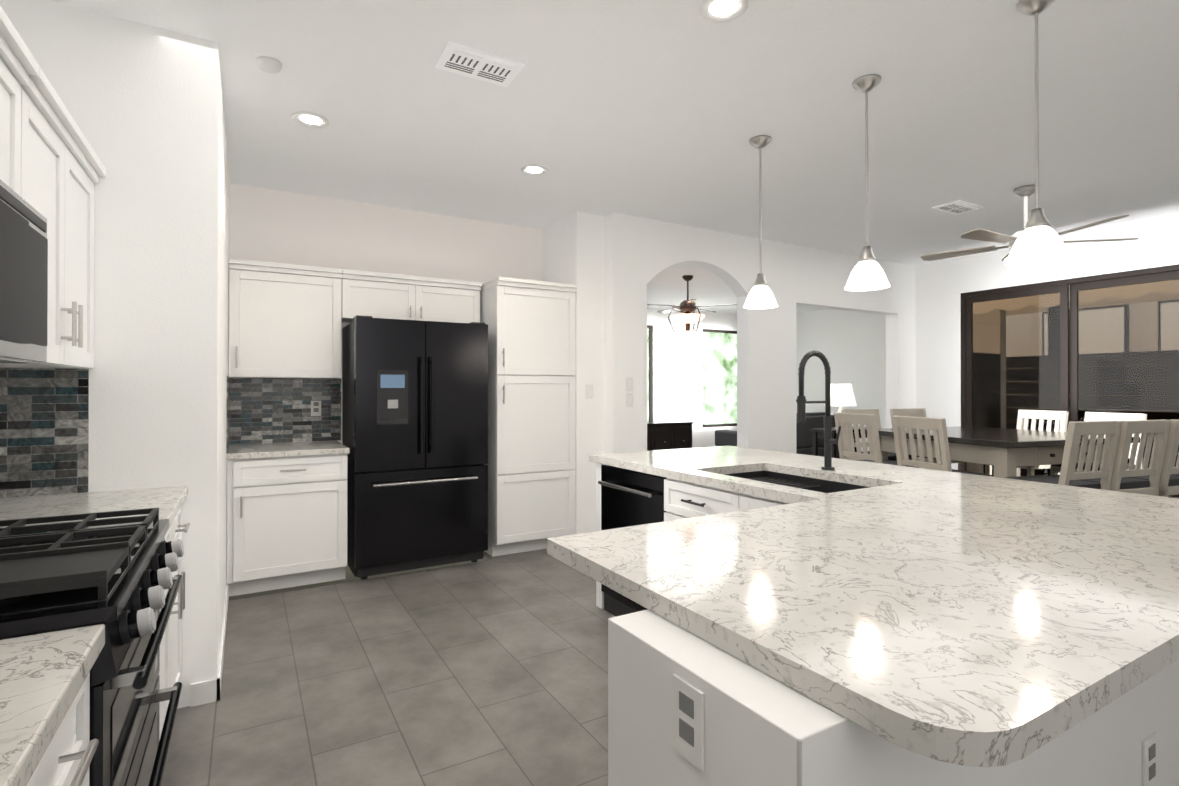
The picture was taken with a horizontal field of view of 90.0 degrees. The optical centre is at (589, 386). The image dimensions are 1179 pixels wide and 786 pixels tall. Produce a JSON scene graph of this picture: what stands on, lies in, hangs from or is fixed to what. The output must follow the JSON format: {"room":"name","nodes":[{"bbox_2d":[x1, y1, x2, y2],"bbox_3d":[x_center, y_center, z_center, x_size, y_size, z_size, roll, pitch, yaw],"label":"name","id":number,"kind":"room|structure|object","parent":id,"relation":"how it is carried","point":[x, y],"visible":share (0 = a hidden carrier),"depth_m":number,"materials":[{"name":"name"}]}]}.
{"room":"kitchen","nodes":[
{"label":"kitchen","id":0,"kind":"room"},
{"bbox_2d":[0,0,229,708],"bbox_3d":[-2.426,-0.063,3.077,0.890,2.740,1.950,0,0,-30],"label":"wall","id":1,"kind":"structure","parent":0,"point":[143,103],"depth_m":2.36,"materials":[{"name":"paint"}]},
{"bbox_2d":[0,67,105,368],"bbox_3d":[-1.813,-0.453,1.816,0.376,0.770,0.843,0,0,-30],"label":"upper cabinet","id":2,"kind":"object","parent":1,"relation":"attached to","point":[63,169],"visible":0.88,"depth_m":1.86,"materials":[{"name":"white wood"}]},
{"bbox_2d":[190,583,228,706],"bbox_3d":[-1.934,1.262,3.033,0.102,0.090,1.412,0,0,-30],"label":"baseboard","id":3,"kind":"structure","parent":1,"relation":"attached to","point":[205,692],"depth_m":2.44,"materials":[{"name":"white wood"}]},
{"bbox_2d":[230,183,541,444],"bbox_3d":[-1.787,-0.057,4.663,3.590,2.740,0.150,0,0,-30],"label":"wall","id":4,"kind":"structure","parent":0,"point":[274,226],"depth_m":4.63,"materials":[{"name":"paint"}]},
{"bbox_2d":[226,376,340,453],"bbox_3d":[-2.053,0.175,4.045,0.730,0.469,0.650,0,0,-30],"label":"backsplash","id":5,"kind":"structure","parent":4,"relation":"attached to","point":[268,410],"depth_m":4.30,"materials":[{"name":"tile"}]},
{"bbox_2d":[311,401,320,415],"bbox_3d":[-2.046,0.165,4.412,0.070,0.115,0.005,0,0,-30],"label":"outlet","id":6,"kind":"object","parent":5,"relation":"attached to","point":[315,408],"visible":1,"depth_m":4.41,"materials":[{"name":"white plastic"}]},
{"bbox_2d":[229,258,341,378],"bbox_3d":[-2.136,-0.444,4.155,0.686,0.770,0.376,0,0,-30],"label":"upper cabinet","id":7,"kind":"object","parent":4,"relation":"attached to","point":[284,320],"visible":1,"depth_m":4.02,"materials":[{"name":"white wood"}]},
{"bbox_2d":[341,269,481,322],"bbox_3d":[-1.394,-0.657,4.588,1.028,0.340,0.376,0,0,-30],"label":"upper cabinet","id":8,"kind":"object","parent":4,"relation":"attached to","point":[386,295],"visible":0.85,"depth_m":4.43,"materials":[{"name":"white wood"}]},
{"bbox_2d":[161,549,615,785],"bbox_3d":[1.861,1.374,4.900,10.440,0.120,10.400,0,0,-30],"label":"floor","id":9,"kind":"structure","parent":0,"point":[490,673],"depth_m":2.56,"materials":[{"name":"tile"}]},
{"bbox_2d":[27,672,98,785],"bbox_3d":[-0.970,0.867,0.602,0.618,0.860,0.519,0,0,-30],"label":"base cabinet","id":10,"kind":"object","parent":9,"relation":"on","point":[67,757],"visible":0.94,"depth_m":0.83,"materials":[{"name":"white wood"}]},
{"bbox_2d":[0,624,104,785],"bbox_3d":[-0.497,0.413,-0.189,0.638,0.038,2.367,0,0,-30],"label":"countertop","id":11,"kind":"structure","parent":10,"relation":"on","point":[43,676],"depth_m":0.79,"materials":[{"name":"stone"}]},
{"bbox_2d":[0,507,183,785],"bbox_3d":[-1.252,0.810,1.193,0.668,0.979,0.780,0,0,-30],"label":"range","id":12,"kind":"object","parent":9,"relation":"on","point":[114,577],"visible":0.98,"depth_m":1.15,"materials":[{"name":"black metal"}]},
{"bbox_2d":[159,506,189,740],"bbox_3d":[-1.692,0.872,1.881,0.656,0.860,0.843,0,0,-30],"label":"base cabinet","id":13,"kind":"object","parent":9,"relation":"on","point":[170,672],"visible":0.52,"depth_m":2.08,"materials":[{"name":"white wood"}]},
{"bbox_2d":[0,486,187,536],"bbox_3d":[-1.700,0.421,1.878,0.638,0.038,0.845,0,0,-30],"label":"countertop","id":14,"kind":"structure","parent":13,"relation":"on","point":[168,501],"depth_m":2.03,"materials":[{"name":"stone"}]},
{"bbox_2d":[227,454,347,596],"bbox_3d":[-2.061,0.880,4.020,0.686,0.860,0.676,0,0,-30],"label":"base cabinet","id":15,"kind":"object","parent":9,"relation":"on","point":[286,522],"visible":0.96,"depth_m":3.76,"materials":[{"name":"white wood"}]},
{"bbox_2d":[227,441,349,459],"bbox_3d":[-2.063,0.429,4.034,0.698,0.038,0.653,0,0,-30],"label":"countertop","id":16,"kind":"structure","parent":15,"relation":"on","point":[264,450],"depth_m":3.86,"materials":[{"name":"stone"}]},
{"bbox_2d":[342,315,487,579],"bbox_3d":[-1.302,0.419,4.395,0.920,1.785,0.738,0,0,-30],"label":"fridge","id":17,"kind":"object","parent":9,"relation":"on","point":[415,416],"visible":1,"depth_m":4.10,"materials":[{"name":"black metal"}]},
{"bbox_2d":[480,277,577,556],"bbox_3d":[-0.558,0.244,4.897,0.681,2.140,0.676,0,0,-30],"label":"pantry cabinet","id":18,"kind":"object","parent":9,"relation":"on","point":[531,415],"visible":0.96,"depth_m":4.62,"materials":[{"name":"white wood"}]},
{"bbox_2d":[598,465,666,616],"bbox_3d":[0.433,0.881,3.313,0.606,0.853,0.604,0,0,-30],"label":"dishwasher","id":19,"kind":"object","parent":9,"relation":"on","point":[631,498],"visible":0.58,"depth_m":3.22,"materials":[{"name":"black metal"}]},
{"bbox_2d":[647,420,693,450],"bbox_3d":[1.108,0.968,9.913,1.240,0.730,0.540,0,0,-30],"label":"tv stand","id":20,"kind":"object","parent":9,"relation":"on","point":[665,435],"visible":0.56,"depth_m":9.77,"materials":[{"name":"brown wood"}]},
{"bbox_2d":[715,412,839,458],"bbox_3d":[3.006,0.870,9.138,2.000,0.920,0.970,0,0,-30],"label":"sofa","id":21,"kind":"object","parent":9,"relation":"on","point":[803,436],"visible":0.12,"depth_m":8.75,"materials":[{"name":"fabric"}]},
{"bbox_2d":[809,426,866,457],"bbox_3d":[3.534,0.952,8.131,1.000,0.750,0.400,0,0,-30],"label":"console table","id":22,"kind":"object","parent":9,"relation":"on","point":[817,433],"visible":0.23,"depth_m":8.00,"materials":[{"name":"brown wood"}]},
{"bbox_2d":[830,384,856,428],"bbox_3d":[3.431,0.271,8.051,0.400,0.609,0.400,0,0,-30],"label":"table lamp","id":23,"kind":"object","parent":22,"relation":"on","point":[842,395],"visible":0.6,"depth_m":7.91,"materials":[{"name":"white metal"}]},
{"bbox_2d":[834,412,918,467],"bbox_3d":[2.442,0.771,5.021,0.500,1.087,0.440,0,0,-18],"label":"chair","id":24,"kind":"object","parent":9,"relation":"on","point":[869,421],"visible":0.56,"depth_m":4.94,"materials":[{"name":"beige wood"}]},
{"bbox_2d":[841,409,911,460],"bbox_3d":[2.825,0.774,5.779,0.440,1.087,0.500,0,0,-18],"label":"chair","id":25,"kind":"object","parent":9,"relation":"on","point":[892,456],"visible":0.1,"depth_m":5.93,"materials":[{"name":"beige wood"}]},
{"bbox_2d":[596,463,1178,785],"bbox_3d":[0.613,0.875,2.393,2.282,0.858,2.522,0,0,-30],"label":"base cabinet","id":26,"kind":"object","parent":9,"relation":"on","point":[761,728],"visible":0.27,"depth_m":0.99,"materials":[{"name":"white wood"}]},
{"bbox_2d":[673,674,703,771],"bbox_3d":[0.152,0.518,0.912,0.006,0.116,0.070,0,0,-30],"label":"outlet","id":27,"kind":"object","parent":26,"relation":"attached to","point":[688,721],"visible":1,"depth_m":0.91,"materials":[{"name":"white plastic"}]},
{"bbox_2d":[547,446,1178,766],"bbox_3d":[0.693,0.545,2.367,2.210,0.282,2.710,0,0,-30],"label":"countertop","id":28,"kind":"structure","parent":26,"relation":"on","point":[964,619],"depth_m":1.18,"materials":[{"name":"stone"}]},
{"bbox_2d":[796,350,840,469],"bbox_3d":[1.098,0.116,2.812,0.244,0.579,0.111,0,0,-30],"label":"faucet","id":29,"kind":"object","parent":28,"relation":"on","point":[802,402],"visible":1,"depth_m":2.86,"materials":[{"name":"black metal"}]},
{"bbox_2d":[1142,732,1157,785],"bbox_3d":[1.227,0.825,1.289,0.070,0.116,0.006,0,0,-30],"label":"outlet","id":30,"kind":"object","parent":26,"relation":"attached to","point":[1150,760],"visible":1,"depth_m":1.28,"materials":[{"name":"white plastic"}]},
{"bbox_2d":[890,408,963,470],"bbox_3d":[3.414,0.774,5.972,0.440,1.087,0.500,0,0,-18],"label":"chair","id":31,"kind":"object","parent":9,"relation":"on","point":[917,412],"visible":0.1,"depth_m":6.14,"materials":[{"name":"beige wood"}]},
{"bbox_2d":[892,415,991,475],"bbox_3d":[2.639,0.768,4.423,0.500,1.087,0.440,0,0,-18],"label":"chair","id":32,"kind":"object","parent":9,"relation":"on","point":[937,426],"visible":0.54,"depth_m":4.34,"materials":[{"name":"beige wood"}]},
{"bbox_2d":[860,426,1139,477],"bbox_3d":[3.390,0.854,5.017,1.400,0.920,1.400,0,0,-18],"label":"dining table","id":33,"kind":"object","parent":9,"relation":"on","point":[1005,452],"visible":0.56,"depth_m":4.45,"materials":[{"name":"brown wood"}]},
{"bbox_2d":[985,410,1068,476],"bbox_3d":[4.146,0.773,5.602,0.500,1.087,0.440,0,0,-18],"label":"chair","id":34,"kind":"object","parent":9,"relation":"on","point":[1024,417],"visible":0.15,"depth_m":5.63,"materials":[{"name":"beige wood"}]},
{"bbox_2d":[1003,420,1121,489],"bbox_3d":[3.178,0.767,4.000,0.440,1.087,0.500,0,0,-18],"label":"chair","id":35,"kind":"object","parent":9,"relation":"on","point":[1069,476],"visible":0.46,"depth_m":3.81,"materials":[{"name":"beige wood"}]},
{"bbox_2d":[1050,412,1146,474],"bbox_3d":[4.333,0.771,5.032,0.500,1.087,0.440,0,0,-18],"label":"chair","id":36,"kind":"object","parent":9,"relation":"on","point":[1055,469],"visible":0.08,"depth_m":5.08,"materials":[{"name":"beige wood"}]},
{"bbox_2d":[1049,419,1170,495],"bbox_3d":[3.621,0.767,4.125,0.440,1.087,0.500,0,0,-18],"label":"chair","id":37,"kind":"object","parent":9,"relation":"on","point":[1121,481],"visible":0.5,"depth_m":3.94,"materials":[{"name":"beige wood"}]},
{"bbox_2d":[1128,419,1178,496],"bbox_3d":[4.064,0.768,4.249,0.440,1.087,0.500,0,0,-18],"label":"chair","id":38,"kind":"object","parent":9,"relation":"on","point":[1168,483],"visible":0.29,"depth_m":4.01,"materials":[{"name":"beige wood"}]},
{"bbox_2d":[542,212,604,533],"bbox_3d":[-0.151,-0.055,5.152,0.270,2.740,0.649,0,0,-30],"label":"wall","id":39,"kind":"structure","parent":0,"point":[573,248],"depth_m":4.87,"materials":[{"name":"paint"}]},
{"bbox_2d":[586,385,592,398],"bbox_3d":[0.002,0.044,4.859,0.070,0.115,0.008,0,0,-30],"label":"light switch","id":40,"kind":"object","parent":39,"relation":"attached to","point":[589,391],"visible":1,"depth_m":4.85,"materials":[{"name":"white plastic"}]},
{"bbox_2d":[49,0,1178,312],"bbox_3d":[1.861,-1.486,4.911,10.440,0.120,10.400,0,0,-30],"label":"ceiling","id":41,"kind":"structure","parent":0,"point":[663,110],"depth_m":3.08,"materials":[{"name":"paint"}]},
{"bbox_2d":[257,56,281,72],"bbox_3d":[-1.417,-1.419,2.610,0.100,0.030,0.100,0,0,-30],"label":"smoke detector","id":42,"kind":"object","parent":41,"relation":"attached to","point":[269,64],"visible":1,"depth_m":2.59,"materials":[{"name":"white plastic"}]},
{"bbox_2d":[292,112,328,127],"bbox_3d":[-1.492,-1.426,3.157,0.180,0.011,0.180,0,0,-30],"label":"recessed light","id":43,"kind":"object","parent":41,"relation":"in","point":[311,119],"visible":1,"depth_m":3.16,"materials":[{"name":"white plastic"}]},
{"bbox_2d":[434,41,524,86],"bbox_3d":[-0.490,-1.426,2.629,0.344,0.018,0.214,0,0,-30],"label":"ceiling vent","id":44,"kind":"object","parent":41,"relation":"in","point":[459,59],"visible":1,"depth_m":2.61,"materials":[{"name":"white metal"}]},
{"bbox_2d":[521,165,547,175],"bbox_3d":[-0.364,-1.424,3.883,0.180,0.011,0.180,0,0,-30],"label":"recessed light","id":45,"kind":"object","parent":41,"relation":"in","point":[535,170],"visible":0.98,"depth_m":3.88,"materials":[{"name":"white plastic"}]},
{"bbox_2d":[647,275,736,338],"bbox_3d":[1.241,-1.011,7.609,1.204,0.810,1.150,0,0,-30],"label":"ceiling fan","id":46,"kind":"object","parent":41,"relation":"hanging from","point":[687,307],"visible":0.96,"depth_m":7.49,"materials":[{"name":"brown metal"}]},
{"bbox_2d":[700,0,748,22],"bbox_3d":[0.507,-1.430,2.226,0.180,0.011,0.180,0,0,-30],"label":"recessed light","id":47,"kind":"object","parent":41,"relation":"in","point":[718,11],"visible":0.98,"depth_m":2.24,"materials":[{"name":"white plastic"}]},
{"bbox_2d":[743,135,777,308],"bbox_3d":[0.992,-0.946,3.420,0.196,0.972,0.196,0,0,-30],"label":"pendant light","id":48,"kind":"object","parent":41,"relation":"hanging from","point":[760,295],"visible":1,"depth_m":3.39,"materials":[{"name":"white glass"}]},
{"bbox_2d":[844,74,889,290],"bbox_3d":[1.302,-0.948,2.768,0.196,0.972,0.196,0,0,-30],"label":"pendant light","id":49,"kind":"object","parent":41,"relation":"hanging from","point":[867,273],"visible":1,"depth_m":2.74,"materials":[{"name":"white glass"}]},
{"bbox_2d":[932,200,983,214],"bbox_3d":[2.928,-1.418,4.687,0.344,0.018,0.214,0,0,-30],"label":"ceiling vent","id":50,"kind":"object","parent":41,"relation":"in","point":[957,207],"visible":1,"depth_m":4.67,"materials":[{"name":"white metal"}]},
{"bbox_2d":[920,185,1138,269],"bbox_3d":[3.098,-1.134,4.234,1.282,0.590,1.314,0,0,-30],"label":"ceiling fan","id":51,"kind":"object","parent":41,"relation":"hanging from","point":[1025,192],"visible":0.5,"depth_m":4.20,"materials":[{"name":"silver metal"}]},
{"bbox_2d":[1005,0,1070,266],"bbox_3d":[1.661,-0.951,2.190,0.196,0.972,0.196,0,0,-30],"label":"pendant light","id":52,"kind":"object","parent":41,"relation":"hanging from","point":[1038,241],"visible":1,"depth_m":2.17,"materials":[{"name":"white glass"}]},
{"bbox_2d":[647,308,736,447],"bbox_3d":[0.493,-0.036,9.981,7.600,2.740,0.150,0,0,-30],"label":"wall","id":53,"kind":"structure","parent":0,"point":[677,378],"depth_m":10.57,"materials":[{"name":"paint"}]},
{"bbox_2d":[647,325,652,420],"bbox_3d":[0.772,-0.156,10.138,0.740,1.820,0.060,0,0,-30],"label":"window","id":54,"kind":"structure","parent":53,"relation":"in","point":[650,367],"depth_m":10.29,"materials":[{"name":"brown metal"}]},
{"bbox_2d":[702,329,736,426],"bbox_3d":[2.496,-0.152,11.142,1.070,1.820,0.060,0,0,-30],"label":"window","id":55,"kind":"structure","parent":53,"relation":"in","point":[715,332],"depth_m":11.08,"materials":[{"name":"green glass"}]},
{"bbox_2d":[605,212,914,453],"bbox_3d":[2.045,-0.052,5.990,4.370,2.740,0.150,0,0,-30],"label":"wall","id":56,"kind":"structure","parent":0,"point":[640,253],"depth_m":5.65,"materials":[{"name":"paint"}]},
{"bbox_2d":[626,393,632,406],"bbox_3d":[0.335,0.114,4.902,0.070,0.115,0.008,0,0,-30],"label":"light switch","id":57,"kind":"object","parent":56,"relation":"attached to","point":[629,396],"depth_m":4.90,"materials":[{"name":"white plastic"}]},
{"bbox_2d":[626,377,632,390],"bbox_3d":[0.335,-0.016,4.903,0.070,0.115,0.008,0,0,-30],"label":"light switch","id":58,"kind":"object","parent":56,"relation":"attached to","point":[629,381],"depth_m":4.90,"materials":[{"name":"white plastic"}]},
{"bbox_2d":[796,309,885,451],"bbox_3d":[4.776,-0.036,10.027,0.150,2.740,4.079,0,0,-30],"label":"wall","id":59,"kind":"structure","parent":0,"point":[850,346],"depth_m":10.36,"materials":[{"name":"paint"}]},
{"bbox_2d":[915,218,1178,469],"bbox_3d":[5.358,-0.058,4.493,0.150,2.740,5.770,0,0,-30],"label":"wall","id":60,"kind":"structure","parent":0,"point":[941,287],"depth_m":6.49,"materials":[{"name":"paint"}]},
{"bbox_2d":[961,264,1178,498],"bbox_3d":[4.882,0.140,5.300,0.100,2.350,2.895,0,0,-30],"label":"sliding door","id":61,"kind":"structure","parent":60,"relation":"in","point":[1119,331],"depth_m":5.67,"materials":[{"name":"black glass"}]},
{"bbox_3d":[-1.099,-0.075,0.060,0.150,2.740,4.600,0,0,-30],"label":"wall","id":62,"kind":"structure","parent":0,"visible":0},
{"bbox_2d":[0,5,38,196],"bbox_3d":[-1.404,-0.646,1.111,0.373,0.390,0.780,0,0,-30],"label":"upper cabinet","id":63,"kind":"object","parent":62,"relation":"attached to","point":[19,65],"visible":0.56,"depth_m":1.46,"materials":[{"name":"white wood"}]},
{"bbox_2d":[0,180,47,363],"bbox_3d":[-1.393,-0.253,1.115,0.398,0.385,0.774,0,0,-30],"label":"microwave","id":64,"kind":"object","parent":63,"relation":"attached to","point":[23,278],"visible":1,"depth_m":1.36,"materials":[{"name":"silver metal"}]},
{"bbox_2d":[0,368,88,497],"bbox_3d":[-1.044,0.161,0.437,0.325,0.469,3.999,0,0,-30],"label":"backsplash","id":65,"kind":"structure","parent":62,"relation":"attached to","point":[44,431],"depth_m":2.18,"materials":[{"name":"tile"}]},
{"label":"outside","id":66,"kind":"structure","parent":0,"visible":0},
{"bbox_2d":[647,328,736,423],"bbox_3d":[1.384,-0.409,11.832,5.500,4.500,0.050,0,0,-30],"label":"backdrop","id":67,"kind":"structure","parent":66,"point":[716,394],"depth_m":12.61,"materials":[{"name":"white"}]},
{"bbox_3d":[9.021,1.400,5.231,6.930,0.130,8.170,0,0,-30],"label":"ground","id":68,"kind":"structure","parent":0,"visible":0},
{"bbox_2d":[1069,354,1069,414],"bbox_3d":[8.396,0.438,5.930,0.310,1.800,10.000,0,0,-30],"label":"wall","id":69,"kind":"structure","parent":68,"relation":"on","point":[1069,384],"depth_m":8.37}
]}

